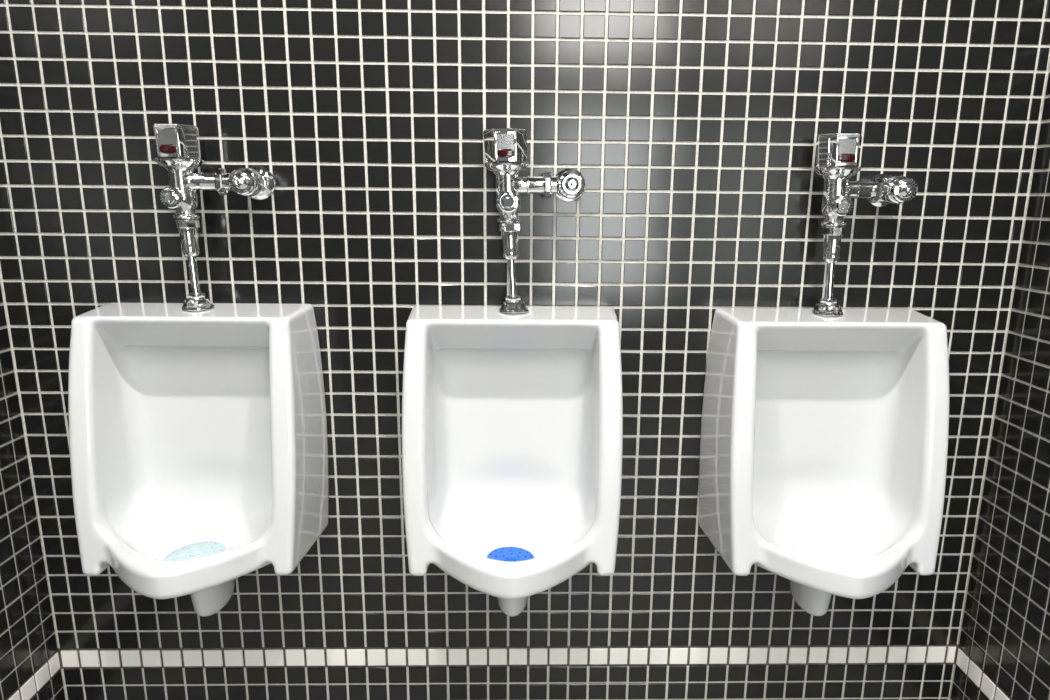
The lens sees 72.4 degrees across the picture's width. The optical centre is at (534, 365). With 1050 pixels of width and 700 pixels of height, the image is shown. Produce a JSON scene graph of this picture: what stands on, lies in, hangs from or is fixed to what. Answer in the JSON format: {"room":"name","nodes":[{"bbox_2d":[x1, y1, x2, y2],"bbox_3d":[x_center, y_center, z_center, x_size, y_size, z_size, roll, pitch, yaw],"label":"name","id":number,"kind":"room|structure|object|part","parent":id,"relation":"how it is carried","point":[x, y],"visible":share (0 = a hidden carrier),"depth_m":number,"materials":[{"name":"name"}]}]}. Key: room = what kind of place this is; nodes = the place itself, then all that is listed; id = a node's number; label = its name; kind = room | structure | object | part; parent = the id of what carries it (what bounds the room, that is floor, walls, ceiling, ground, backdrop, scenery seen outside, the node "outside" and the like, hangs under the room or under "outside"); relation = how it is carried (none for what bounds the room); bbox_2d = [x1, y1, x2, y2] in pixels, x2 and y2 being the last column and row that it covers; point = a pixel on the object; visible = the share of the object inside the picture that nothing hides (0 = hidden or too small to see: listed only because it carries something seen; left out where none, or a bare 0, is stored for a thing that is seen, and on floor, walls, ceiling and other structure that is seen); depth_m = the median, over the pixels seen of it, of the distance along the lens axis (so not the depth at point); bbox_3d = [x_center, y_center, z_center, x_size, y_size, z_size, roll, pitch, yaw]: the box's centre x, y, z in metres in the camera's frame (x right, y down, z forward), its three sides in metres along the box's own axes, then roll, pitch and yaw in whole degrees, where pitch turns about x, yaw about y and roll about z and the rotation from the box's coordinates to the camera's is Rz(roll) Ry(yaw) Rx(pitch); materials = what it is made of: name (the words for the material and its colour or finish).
{"room":"public restroom","nodes":[
{"label":"public restroom","id":0,"kind":"room"},
{"bbox_2d":[0,278,65,699],"bbox_3d":[-1.134,-0.103,-0.224,0.002,2.919,3.556,0,13,-1],"label":"wall","id":1,"kind":"structure","parent":0,"point":[30,665],"depth_m":1.63,"materials":[{"name":"black tile"}]},
{"bbox_2d":[0,0,1049,699],"bbox_3d":[-0.040,-0.492,1.530,2.265,2.919,0.002,0,13,-1],"label":"wall","id":2,"kind":"structure","parent":0,"point":[691,128],"depth_m":1.58,"materials":[{"name":"black tile"}]},
{"bbox_2d":[68,302,328,616],"bbox_3d":[-0.718,0.231,1.499,0.484,0.678,0.347,0,13,-1],"label":"urinal","id":3,"kind":"object","parent":2,"relation":"attached to","point":[186,427],"visible":0.99,"depth_m":1.55,"materials":[{"name":"white ceramic"}]},
{"bbox_2d":[163,541,225,560],"bbox_3d":[-0.727,0.408,1.537,0.124,0.013,0.124,-2,13,-12],"label":"screen","id":4,"kind":"object","parent":3,"relation":"in","point":[199,549],"visible":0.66,"depth_m":1.55,"materials":[{"name":"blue plastic"}]},
{"bbox_2d":[190,544,234,616],"bbox_3d":[-0.721,0.475,1.610,0.102,0.152,0.213,0,13,-1],"label":"outlet","id":5,"kind":"object","parent":3,"relation":"attached to","point":[208,602],"depth_m":1.56,"materials":[{"name":"white ceramic"}]},
{"bbox_2d":[152,123,274,310],"bbox_3d":[-0.663,-0.304,1.498,0.214,0.373,0.114,0,13,-1],"label":"valve","id":6,"kind":"object","parent":3,"relation":"attached to","point":[177,146],"visible":1,"depth_m":1.45,"materials":[{"name":"silver metal"}]},
{"bbox_3d":[-0.723,-0.441,1.414,0.036,0.046,0.003,0,13,-1],"label":"window plate","id":7,"kind":"part","parent":6,"relation":"part of","materials":[{"name":"silver metal"}]},
{"bbox_3d":[-0.671,-0.376,1.470,0.102,0.047,0.047,0,13,-1],"label":"arm","id":8,"kind":"part","parent":6,"relation":"part of","materials":[{"name":"silver metal"}]},
{"bbox_2d":[402,305,622,616],"bbox_3d":[-0.046,0.236,1.514,0.484,0.678,0.347,0,13,-1],"label":"urinal","id":9,"kind":"object","parent":2,"relation":"attached to","point":[512,423],"visible":0.99,"depth_m":1.58,"materials":[{"name":"white ceramic"}]},
{"bbox_2d":[487,547,533,561],"bbox_3d":[-0.051,0.418,1.549,0.104,0.011,0.104,4,13,14],"label":"screen","id":10,"kind":"object","parent":9,"relation":"in","point":[509,554],"visible":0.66,"depth_m":1.56,"materials":[{"name":"blue plastic"}]},
{"bbox_2d":[490,544,534,616],"bbox_3d":[-0.049,0.480,1.625,0.102,0.152,0.213,0,13,-1],"label":"outlet","id":11,"kind":"object","parent":9,"relation":"attached to","point":[512,608],"depth_m":1.58,"materials":[{"name":"white ceramic"}]},
{"bbox_2d":[483,128,584,312],"bbox_3d":[0.005,-0.301,1.512,0.214,0.373,0.114,-1,13,-1],"label":"valve","id":12,"kind":"object","parent":9,"relation":"attached to","point":[505,148],"visible":1,"depth_m":1.46,"materials":[{"name":"silver metal"}]},
{"bbox_3d":[-0.058,-0.436,1.428,0.037,0.047,0.003,0,13,-1],"label":"window plate","id":13,"kind":"part","parent":12,"relation":"part of","materials":[{"name":"silver metal"}]},
{"bbox_3d":[-0.005,-0.373,1.485,0.102,0.047,0.047,-1,13,-1],"label":"arm","id":14,"kind":"part","parent":12,"relation":"part of","materials":[{"name":"silver metal"}]},
{"bbox_2d":[699,308,948,615],"bbox_3d":[0.634,0.240,1.528,0.484,0.678,0.347,0,13,-1],"label":"urinal","id":15,"kind":"object","parent":2,"relation":"attached to","point":[824,439],"visible":0.99,"depth_m":1.58,"materials":[{"name":"white ceramic"}]},
{"bbox_2d":[789,544,843,615],"bbox_3d":[0.631,0.484,1.639,0.102,0.152,0.213,0,13,-1],"label":"outlet","id":16,"kind":"object","parent":15,"relation":"attached to","point":[814,602],"depth_m":1.59,"materials":[{"name":"white ceramic"}]},
{"bbox_2d":[812,133,917,315],"bbox_3d":[0.689,-0.295,1.528,0.214,0.373,0.114,0,13,-1],"label":"valve","id":17,"kind":"object","parent":15,"relation":"attached to","point":[837,154],"visible":1,"depth_m":1.48,"materials":[{"name":"silver metal"}]},
{"bbox_3d":[0.629,-0.431,1.443,0.036,0.046,0.003,0,13,-1],"label":"window plate","id":18,"kind":"part","parent":17,"relation":"part of","materials":[{"name":"silver metal"}]},
{"bbox_3d":[0.680,-0.367,1.500,0.102,0.047,0.047,0,13,-1],"label":"arm","id":19,"kind":"part","parent":17,"relation":"part of","materials":[{"name":"silver metal"}]},
{"bbox_2d":[950,63,1049,699],"bbox_3d":[1.125,-0.093,-0.180,0.002,2.919,3.564,0,13,-1],"label":"wall","id":20,"kind":"structure","parent":0,"point":[1003,651],"depth_m":1.60,"materials":[{"name":"black tile"}]}
]}

